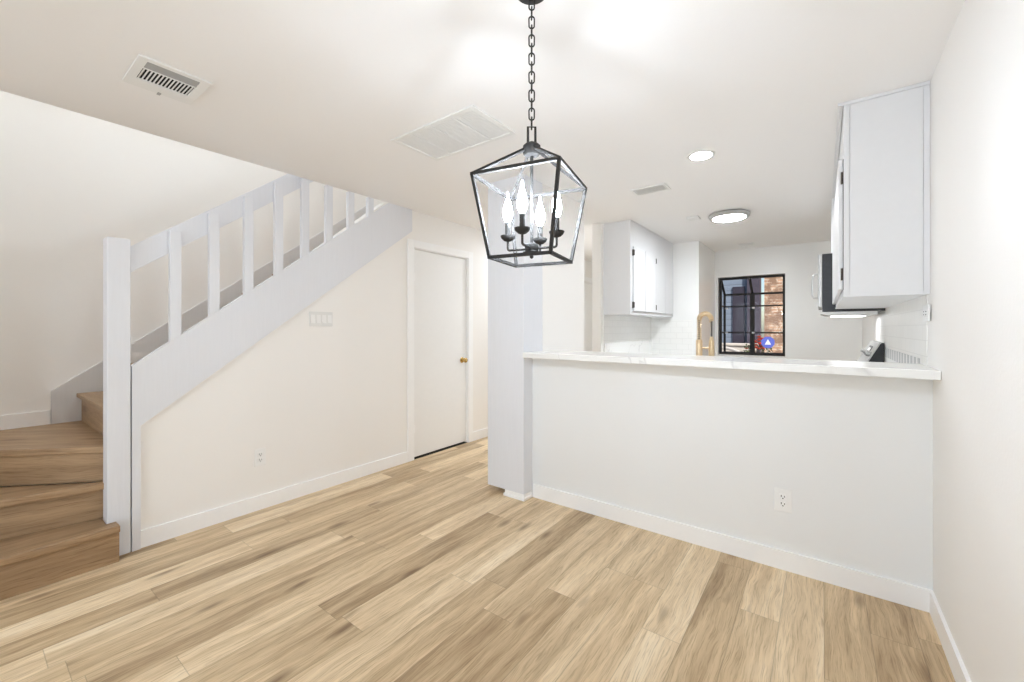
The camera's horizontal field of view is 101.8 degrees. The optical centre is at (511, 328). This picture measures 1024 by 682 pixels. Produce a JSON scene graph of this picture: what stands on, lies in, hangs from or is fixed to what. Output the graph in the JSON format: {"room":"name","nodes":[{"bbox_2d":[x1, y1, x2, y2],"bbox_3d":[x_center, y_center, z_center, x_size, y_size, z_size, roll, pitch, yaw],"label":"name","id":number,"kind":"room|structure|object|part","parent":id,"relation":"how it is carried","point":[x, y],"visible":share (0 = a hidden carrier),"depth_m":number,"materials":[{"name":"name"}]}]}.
{"room":"dining room","nodes":[
{"label":"dining room","id":0,"kind":"room"},
{"bbox_2d":[0,90,404,486],"bbox_3d":[-2.548,-1.162,4.025,0.100,4.900,4.800,0,0,37],"label":"wall","id":1,"kind":"structure","parent":0,"point":[70,181],"depth_m":3.10,"materials":[{"name":"white paint"}]},
{"bbox_2d":[0,410,49,429],"bbox_3d":[-3.579,0.630,2.551,0.013,0.098,1.005,0,0,37],"label":"baseboard","id":2,"kind":"structure","parent":1,"relation":"attached to","point":[20,420],"depth_m":2.85,"materials":[{"name":"white wood"}]},
{"bbox_2d":[141,203,591,529],"bbox_3d":[-0.337,0.068,5.002,0.100,2.440,6.388,0,0,37],"label":"wall","id":3,"kind":"structure","parent":0,"point":[321,401],"depth_m":3.26,"materials":[{"name":"white paint"}]},
{"bbox_2d":[254,448,265,466],"bbox_3d":[-1.792,0.917,2.963,0.009,0.120,0.076,0,0,37],"label":"wall outlet","id":4,"kind":"object","parent":3,"relation":"attached to","point":[259,454],"visible":1,"depth_m":2.96,"materials":[{"name":"white plastic"}]},
{"bbox_2d":[141,452,407,547],"bbox_3d":[-1.593,1.238,3.226,0.013,0.101,1.960,0,0,37],"label":"baseboard","id":5,"kind":"structure","parent":3,"relation":"attached to","point":[162,532],"depth_m":2.95,"materials":[{"name":"white wood"}]},
{"bbox_2d":[309,311,332,325],"bbox_3d":[-1.520,-0.074,3.321,0.016,0.116,0.190,0,0,37],"label":"switch plate","id":6,"kind":"object","parent":3,"relation":"attached to","point":[315,318],"visible":1,"depth_m":3.31,"materials":[{"name":"grey plastic"}]},
{"bbox_2d":[407,239,472,461],"bbox_3d":[-0.751,0.211,4.401,0.156,2.153,0.929,0,0,37],"label":"door","id":7,"kind":"structure","parent":3,"relation":"in","point":[439,278],"depth_m":4.35,"materials":[{"name":"white wood"}]},
{"bbox_3d":[-0.530,0.353,4.624,0.070,0.062,0.062,0,0,37],"label":"handle","id":8,"kind":"part","parent":7,"relation":"part of","materials":[{"name":"gold metal"}]},
{"bbox_2d":[414,442,466,459],"bbox_3d":[-0.774,1.286,4.417,0.100,0.004,0.761,0,0,37],"label":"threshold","id":9,"kind":"structure","parent":3,"relation":"attached to","point":[457,444],"depth_m":4.38,"materials":[{"name":"black metal"}]},
{"bbox_2d":[473,428,487,440],"bbox_3d":[0.249,1.238,5.693,0.013,0.101,2.338,0,0,37],"label":"baseboard","id":10,"kind":"structure","parent":3,"relation":"attached to","point":[482,433],"depth_m":4.86,"materials":[{"name":"white wood"}]},
{"bbox_2d":[584,277,591,351],"bbox_3d":[1.191,0.211,7.035,0.116,2.153,0.936,0,0,37],"label":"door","id":11,"kind":"structure","parent":3,"relation":"in","point":[587,281],"depth_m":7.12,"materials":[{"name":"white wood"}]},
{"bbox_3d":[1.191,0.211,7.035,0.116,2.153,0.936,0,0,37],"label":"frame","id":12,"kind":"part","parent":11,"relation":"part of","materials":[{"name":"white wood"}]},
{"bbox_2d":[0,437,954,681],"bbox_3d":[-0.406,1.348,2.799,5.000,0.120,10.200,0,0,37],"label":"floor","id":13,"kind":"structure","parent":0,"point":[422,569],"depth_m":1.94,"materials":[{"name":"brown wood"}]},
{"bbox_2d":[0,203,411,600],"bbox_3d":[-2.274,-0.107,3.210,1.313,2.791,3.590,0,0,37],"label":"staircase","id":14,"kind":"structure","parent":13,"relation":"on","point":[42,543],"depth_m":2.53,"materials":[{"name":"brown wood"}]},
{"bbox_2d":[103,174,373,555],"bbox_3d":[-1.779,-0.031,3.031,0.106,2.638,1.714,0,0,37],"label":"stair railing","id":15,"kind":"object","parent":14,"relation":"on","point":[120,258],"visible":0.94,"depth_m":2.45,"materials":[{"name":"white wood"}]},
{"bbox_3d":[-2.263,0.388,2.384,0.105,1.800,0.099,0,0,37],"label":"newel post","id":16,"kind":"part","parent":15,"relation":"part of","materials":[{"name":"white wood"}]},
{"bbox_3d":[-1.895,-0.835,2.882,0.038,1.030,1.138,0,0,37],"label":"handrail","id":17,"kind":"part","parent":15,"relation":"part of","materials":[{"name":"white wood"}]},
{"bbox_2d":[857,341,883,361],"bbox_3d":[2.885,0.701,3.811,0.718,1.174,0.752,0,0,37],"label":"stove","id":18,"kind":"object","parent":13,"relation":"on","point":[874,352],"visible":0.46,"depth_m":3.36,"materials":[{"name":"black metal"}]},
{"bbox_3d":[1.191,0.848,2.948,1.580,0.880,0.606,0,0,37],"label":"base cabinet","id":19,"kind":"object","parent":13,"relation":"on","visible":0},
{"bbox_3d":[1.128,0.388,3.002,1.785,0.039,0.619,0,0,37],"label":"countertop","id":20,"kind":"structure","parent":19,"relation":"on","visible":0},
{"bbox_2d":[696,311,714,355],"bbox_3d":[1.292,0.127,2.812,0.144,0.484,0.100,0,0,-39],"label":"spring faucet","id":21,"kind":"object","parent":20,"relation":"on","point":[711,350],"visible":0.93,"depth_m":2.81,"materials":[{"name":"gold metal"}]},
{"bbox_2d":[0,0,964,260],"bbox_3d":[0.119,-1.272,2.407,3.690,0.240,10.200,0,0,37],"label":"ceiling","id":22,"kind":"structure","parent":0,"point":[320,91],"depth_m":1.97,"materials":[{"name":"white paint"}]},
{"bbox_2d":[122,54,211,104],"bbox_3d":[-1.605,-1.145,1.939,0.307,0.014,0.262,0,0,37],"label":"ceiling vent","id":23,"kind":"object","parent":22,"relation":"in","point":[147,73],"visible":1,"depth_m":1.93,"materials":[{"name":"white metal"}]},
{"bbox_2d":[391,104,515,160],"bbox_3d":[-0.358,-1.146,2.491,0.670,0.011,0.380,0,0,37],"label":"ceiling vent","id":24,"kind":"object","parent":22,"relation":"in","point":[470,127],"visible":1,"depth_m":2.46,"materials":[{"name":"white metal"}]},
{"bbox_2d":[470,0,586,267],"bbox_3d":[0.067,-0.690,1.420,0.306,0.923,0.306,0,0,25],"label":"lantern pendant","id":25,"kind":"object","parent":22,"relation":"hanging from","point":[532,149],"visible":1,"depth_m":1.41,"materials":[{"name":"black metal"}]},
{"bbox_3d":[-0.014,-0.422,1.454,0.033,0.106,0.033,0,0,37],"label":"bulb","id":26,"kind":"part","parent":25,"relation":"part of","materials":[{"name":"white"}]},
{"bbox_3d":[0.015,-0.286,1.442,0.073,0.037,0.008,0,0,23],"label":"arm","id":27,"kind":"part","parent":25,"relation":"part of","materials":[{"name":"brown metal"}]},
{"bbox_3d":[0.033,-0.422,1.339,0.033,0.106,0.033,0,0,37],"label":"bulb","id":28,"kind":"part","parent":25,"relation":"part of","materials":[{"name":"white"}]},
{"bbox_3d":[0.045,-0.286,1.369,0.008,0.037,0.073,0,0,23],"label":"arm","id":29,"kind":"part","parent":25,"relation":"part of","materials":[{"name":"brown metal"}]},
{"bbox_3d":[0.067,-0.421,1.420,0.306,0.384,0.306,0,0,25],"label":"cage frame","id":30,"kind":"part","parent":25,"relation":"part of","materials":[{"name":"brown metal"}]},
{"bbox_3d":[0.067,-0.433,1.420,0.010,0.320,0.010,0,0,22],"label":"stem","id":31,"kind":"part","parent":25,"relation":"part of","materials":[{"name":"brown metal"}]},
{"bbox_3d":[0.067,-0.903,1.420,0.018,0.452,0.018,0,0,44],"label":"chain","id":32,"kind":"part","parent":25,"relation":"part of","materials":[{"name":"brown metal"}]},
{"bbox_3d":[0.101,-0.422,1.502,0.033,0.106,0.033,0,0,37],"label":"bulb","id":33,"kind":"part","parent":25,"relation":"part of","materials":[{"name":"white glass"}]},
{"bbox_3d":[0.119,-0.286,1.399,0.073,0.037,0.008,0,0,23],"label":"arm","id":34,"kind":"part","parent":25,"relation":"part of","materials":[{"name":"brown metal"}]},
{"bbox_3d":[0.148,-0.422,1.386,0.033,0.106,0.033,0,0,37],"label":"bulb","id":35,"kind":"part","parent":25,"relation":"part of","materials":[{"name":"white"}]},
{"bbox_2d":[630,183,670,195],"bbox_3d":[1.145,-1.147,3.445,0.282,0.010,0.180,0,0,37],"label":"ceiling vent","id":36,"kind":"object","parent":22,"relation":"in","point":[660,187],"visible":1,"depth_m":3.44,"materials":[{"name":"white metal"}]},
{"bbox_2d":[687,215,700,220],"bbox_3d":[1.885,-1.141,4.318,0.110,0.022,0.115,0,0,37],"label":"ceiling plate","id":37,"kind":"object","parent":22,"relation":"attached to","point":[692,218],"visible":1,"depth_m":4.29,"materials":[{"name":"white plastic"}]},
{"bbox_2d":[687,150,714,160],"bbox_3d":[1.259,-1.149,2.773,0.172,0.006,0.172,0,0,37],"label":"recessed light","id":38,"kind":"object","parent":22,"relation":"in","point":[701,155],"visible":1,"depth_m":2.76,"materials":[{"name":"white plastic"}]},
{"bbox_2d":[709,209,749,222],"bbox_3d":[2.183,-1.127,4.186,0.370,0.050,0.370,0,0,37],"label":"flush ceiling light","id":39,"kind":"object","parent":22,"relation":"attached to","point":[732,215],"visible":1,"depth_m":4.10,"materials":[{"name":"white"}]},
{"bbox_2d":[713,214,745,221],"bbox_3d":[2.183,-1.104,4.186,0.300,0.004,0.300,0,0,37],"label":"diffuser","id":40,"kind":"object","parent":39,"relation":"attached to","point":[716,217],"depth_m":4.14,"materials":[{"name":"white plastic"}]},
{"bbox_2d":[738,243,754,245],"bbox_3d":[3.202,-1.147,5.684,0.180,0.010,0.130,0,0,37],"label":"ceiling vent","id":41,"kind":"object","parent":22,"relation":"in","point":[744,244],"visible":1,"depth_m":5.67,"materials":[{"name":"white metal"}]},
{"bbox_2d":[408,208,591,261],"bbox_3d":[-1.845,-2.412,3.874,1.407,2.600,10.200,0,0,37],"label":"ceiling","id":42,"kind":"structure","parent":0,"point":[408,208],"depth_m":4.45,"materials":[{"name":"white paint"}]},
{"bbox_2d":[488,174,541,493],"bbox_3d":[0.025,0.044,3.312,0.349,2.392,0.262,0,0,37],"label":"column","id":43,"kind":"structure","parent":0,"point":[514,294],"depth_m":3.20,"materials":[{"name":"white paint"}]},
{"bbox_2d":[542,184,583,350],"bbox_3d":[0.414,0.068,3.636,0.113,2.440,0.722,0,0,37],"label":"wall","id":44,"kind":"structure","parent":0,"point":[562,285],"depth_m":3.59,"materials":[{"name":"white paint"}]},
{"bbox_2d":[592,223,602,351],"bbox_3d":[1.417,0.068,5.223,0.100,2.440,1.635,0,0,37],"label":"wall","id":45,"kind":"structure","parent":0,"point":[597,229],"depth_m":4.57,"materials":[{"name":"white paint"}]},
{"bbox_2d":[603,315,650,342],"bbox_3d":[1.477,0.006,5.213,0.008,0.314,1.561,0,0,37],"label":"backsplash","id":46,"kind":"structure","parent":45,"relation":"attached to","point":[616,328],"depth_m":5.09,"materials":[{"name":"white tile"}]},
{"bbox_2d":[603,340,651,353],"bbox_3d":[1.481,0.265,5.210,0.020,0.204,1.561,0,0,37],"label":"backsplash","id":47,"kind":"structure","parent":45,"relation":"attached to","point":[645,346],"depth_m":5.19,"materials":[{"name":"white tile"}]},
{"bbox_2d":[603,220,672,317],"bbox_3d":[1.609,-0.651,5.119,0.332,0.999,1.567,0,0,37],"label":"upper cabinet","id":48,"kind":"object","parent":45,"relation":"attached to","point":[637,262],"visible":1,"depth_m":4.58,"materials":[{"name":"white wood"}]},
{"bbox_3d":[1.398,-0.532,4.600,0.033,0.690,0.349,0,0,37],"label":"door","id":49,"kind":"part","parent":48,"relation":"part of","materials":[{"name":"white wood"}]},
{"bbox_3d":[1.616,-0.532,4.893,0.033,0.690,0.369,0,0,37],"label":"door","id":50,"kind":"part","parent":48,"relation":"part of","materials":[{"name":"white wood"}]},
{"bbox_3d":[1.838,-0.532,5.189,0.033,0.690,0.359,0,0,37],"label":"door","id":51,"kind":"part","parent":48,"relation":"part of","materials":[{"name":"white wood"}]},
{"bbox_3d":[2.054,-0.532,5.480,0.033,0.690,0.354,0,0,37],"label":"door","id":52,"kind":"part","parent":48,"relation":"part of","materials":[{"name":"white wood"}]},
{"bbox_2d":[651,241,714,355],"bbox_3d":[2.504,0.068,6.149,0.735,2.440,1.150,0,0,37],"label":"wall","id":53,"kind":"structure","parent":0,"point":[693,262],"depth_m":5.61,"materials":[{"name":"white paint"}]},
{"bbox_2d":[651,320,692,354],"bbox_3d":[2.171,0.126,5.675,0.552,0.475,0.008,0,0,37],"label":"backsplash","id":54,"kind":"structure","parent":53,"relation":"attached to","point":[673,337],"depth_m":5.66,"materials":[{"name":"white tile"}]},
{"bbox_2d":[532,358,932,612],"bbox_3d":[1.063,0.754,2.583,2.187,1.068,0.128,0,0,37],"label":"wall","id":55,"kind":"structure","parent":0,"point":[705,448],"depth_m":2.30,"materials":[{"name":"white paint"}]},
{"bbox_2d":[503,489,532,501],"bbox_3d":[0.048,1.264,3.199,0.199,0.048,0.125,0,0,37],"label":"trim","id":56,"kind":"structure","parent":55,"relation":"attached to","point":[522,497],"depth_m":3.15,"materials":[{"name":"white wood"}]},
{"bbox_2d":[523,350,940,379],"bbox_3d":[1.062,0.199,2.582,2.185,0.040,0.452,0,0,37],"label":"countertop","id":57,"kind":"structure","parent":55,"relation":"on","point":[854,368],"depth_m":2.21,"materials":[{"name":"white stone"}]},
{"bbox_2d":[774,487,791,513],"bbox_3d":[1.449,0.920,2.226,0.080,0.122,0.009,0,0,37],"label":"wall outlet","id":58,"kind":"object","parent":55,"relation":"attached to","point":[782,498],"visible":1,"depth_m":2.22,"materials":[{"name":"white plastic"}]},
{"bbox_2d":[779,494,786,499],"bbox_3d":[1.447,0.900,2.224,0.034,0.028,0.003,0,0,37],"label":"receptacle","id":59,"kind":"object","parent":58,"relation":"attached to","point":[781,496],"depth_m":2.22,"materials":[{"name":"white plastic"}]},
{"bbox_2d":[779,501,786,507],"bbox_3d":[1.447,0.940,2.224,0.034,0.028,0.003,0,0,37],"label":"receptacle","id":60,"kind":"object","parent":58,"relation":"attached to","point":[782,504],"depth_m":2.22,"materials":[{"name":"white plastic"}]},
{"bbox_2d":[715,240,861,360],"bbox_3d":[3.787,0.068,5.827,1.705,2.440,0.130,0,0,37],"label":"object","id":61,"kind":"structure","parent":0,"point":[809,335],"depth_m":5.66,"materials":[{"name":"white paint"}]},
{"bbox_2d":[719,274,784,355],"bbox_3d":[3.592,-0.183,6.216,0.839,1.149,0.360,0,0,37],"label":"window","id":62,"kind":"structure","parent":61,"relation":"attached to","point":[752,294],"depth_m":6.31,"materials":[{"name":"black metal"}]},
{"bbox_2d":[862,0,1023,681],"bbox_3d":[1.527,0.068,1.293,0.100,2.440,10.100,0,0,37],"label":"wall","id":63,"kind":"structure","parent":0,"point":[976,296],"depth_m":1.33,"materials":[{"name":"white paint"}]},
{"bbox_2d":[831,198,834,252],"bbox_3d":[3.046,-0.894,3.692,0.335,0.514,0.758,0,0,37],"label":"upper cabinet","id":64,"kind":"object","parent":63,"relation":"attached to","point":[833,199],"visible":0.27,"depth_m":3.49,"materials":[{"name":"white wood"}]},
{"bbox_3d":[3.032,-0.870,3.938,0.019,0.445,0.372,0,0,37],"label":"door","id":65,"kind":"part","parent":64,"relation":"part of","materials":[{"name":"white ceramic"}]},
{"bbox_3d":[2.806,-0.870,3.635,0.019,0.445,0.372,0,0,37],"label":"door","id":66,"kind":"part","parent":64,"relation":"part of","materials":[{"name":"white wood"}]},
{"bbox_2d":[831,80,929,308],"bbox_3d":[2.538,-0.655,3.013,0.337,0.991,2.450,0,0,37],"label":"upper cabinet","id":67,"kind":"object","parent":63,"relation":"attached to","point":[881,224],"visible":1,"depth_m":2.04,"materials":[{"name":"white wood"}]},
{"bbox_3d":[2.563,-0.535,3.310,0.019,0.673,0.406,0,0,37],"label":"door","id":68,"kind":"part","parent":67,"relation":"part of","materials":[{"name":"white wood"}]},
{"bbox_3d":[2.316,-0.535,2.979,0.019,0.673,0.409,0,0,37],"label":"door","id":69,"kind":"part","parent":67,"relation":"part of","materials":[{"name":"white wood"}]},
{"bbox_3d":[2.068,-0.535,2.646,0.019,0.673,0.409,0,0,37],"label":"door","id":70,"kind":"part","parent":67,"relation":"part of","materials":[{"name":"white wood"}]},
{"bbox_3d":[1.819,-0.535,2.314,0.019,0.673,0.409,0,0,37],"label":"door","id":71,"kind":"part","parent":67,"relation":"part of","materials":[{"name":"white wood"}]},
{"bbox_2d":[811,253,884,316],"bbox_3d":[2.987,-0.370,3.735,0.480,0.520,0.756,0,0,37],"label":"microwave","id":72,"kind":"object","parent":67,"relation":"attached to","point":[824,274],"visible":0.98,"depth_m":3.51,"materials":[{"name":"black metal"}]},
{"bbox_3d":[2.612,-0.362,3.594,0.047,0.218,0.013,0,0,37],"label":"handle","id":73,"kind":"part","parent":72,"relation":"part of","materials":[{"name":"silver metal"}]},
{"bbox_3d":[2.788,-0.405,3.766,0.029,0.445,0.564,0,0,37],"label":"door","id":74,"kind":"part","parent":72,"relation":"part of","materials":[{"name":"white metal"}]},
{"bbox_3d":[2.538,-1.143,3.013,0.337,0.017,2.450,0,0,37],"label":"crown trim","id":75,"kind":"part","parent":67,"relation":"part of","materials":[{"name":"white wood"}]},
{"bbox_2d":[885,348,919,363],"bbox_3d":[2.512,0.205,2.704,0.002,0.105,1.460,0,0,37],"label":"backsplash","id":76,"kind":"structure","parent":63,"relation":"attached to","point":[891,356],"depth_m":2.71,"materials":[{"name":"grey tile"}]},
{"bbox_2d":[879,295,927,365],"bbox_3d":[2.602,0.099,2.819,0.004,0.529,2.089,0,0,37],"label":"backsplash","id":77,"kind":"structure","parent":63,"relation":"attached to","point":[902,327],"depth_m":2.46,"materials":[{"name":"white tile"}]},
{"bbox_2d":[923,304,929,320],"bbox_3d":[1.953,-0.072,1.964,0.011,0.076,0.124,0,0,37],"label":"wall outlet","id":78,"kind":"object","parent":63,"relation":"attached to","point":[926,308],"visible":1,"depth_m":1.94,"materials":[{"name":"white plastic"}]},
{"bbox_2d":[929,589,970,681],"bbox_3d":[0.212,1.238,-0.374,0.013,0.101,5.655,0,0,37],"label":"baseboard","id":79,"kind":"structure","parent":63,"relation":"attached to","point":[960,674],"depth_m":1.61,"materials":[{"name":"white wood"}]},
{"label":"outside","id":80,"kind":"structure","parent":0,"visible":0},
{"bbox_3d":[5.709,1.523,10.152,15.000,0.230,8.900,0,0,37],"label":"ground","id":81,"kind":"structure","parent":80,"visible":0},
{"bbox_2d":[722,346,739,351],"bbox_3d":[4.211,0.890,8.514,0.988,1.035,0.784,0,0,37],"label":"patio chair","id":82,"kind":"object","parent":81,"relation":"on","point":[727,348],"visible":0.15,"depth_m":8.63,"materials":[{"name":"plastic"}]},
{"bbox_2d":[722,343,757,354],"bbox_3d":[4.733,0.888,10.943,2.990,1.040,0.320,0,0,37],"label":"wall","id":83,"kind":"structure","parent":81,"relation":"on","point":[739,346],"depth_m":10.17,"materials":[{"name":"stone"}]},
{"bbox_2d":[722,278,760,351],"bbox_3d":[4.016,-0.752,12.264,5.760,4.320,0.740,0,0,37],"label":"neighbouring house","id":84,"kind":"structure","parent":81,"relation":"on","point":[737,318],"depth_m":10.58,"materials":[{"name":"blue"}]},
{"bbox_3d":[5.788,0.173,10.626,0.280,2.470,0.045,0,0,37],"label":"door","id":85,"kind":"part","parent":84,"relation":"part of","materials":[{"name":"grey"}]},
{"bbox_3d":[6.074,-0.752,10.441,0.280,4.320,0.280,0,0,37],"label":"corner post","id":86,"kind":"part","parent":84,"relation":"part of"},
{"bbox_2d":[743,336,772,355],"bbox_3d":[5.641,0.789,9.516,0.756,1.241,0.761,0,0,37],"label":"flowering shrub","id":87,"kind":"object","parent":81,"relation":"on","point":[761,347],"visible":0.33,"depth_m":9.42,"materials":[{"name":"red plant"}]},
{"bbox_2d":[761,337,774,347],"bbox_3d":[5.265,0.790,8.564,0.231,1.236,0.028,0,0,37],"label":"sign","id":88,"kind":"object","parent":81,"relation":"on","point":[767,342],"visible":0.73,"depth_m":8.55,"materials":[{"name":"blue paint"}]},
{"bbox_2d":[764,277,782,355],"bbox_3d":[9.143,-0.852,9.085,6.220,4.520,0.300,0,0,37],"label":"brick wall","id":89,"kind":"structure","parent":81,"relation":"on","point":[773,315],"depth_m":10.69,"materials":[{"name":"brown brick"}]}
]}

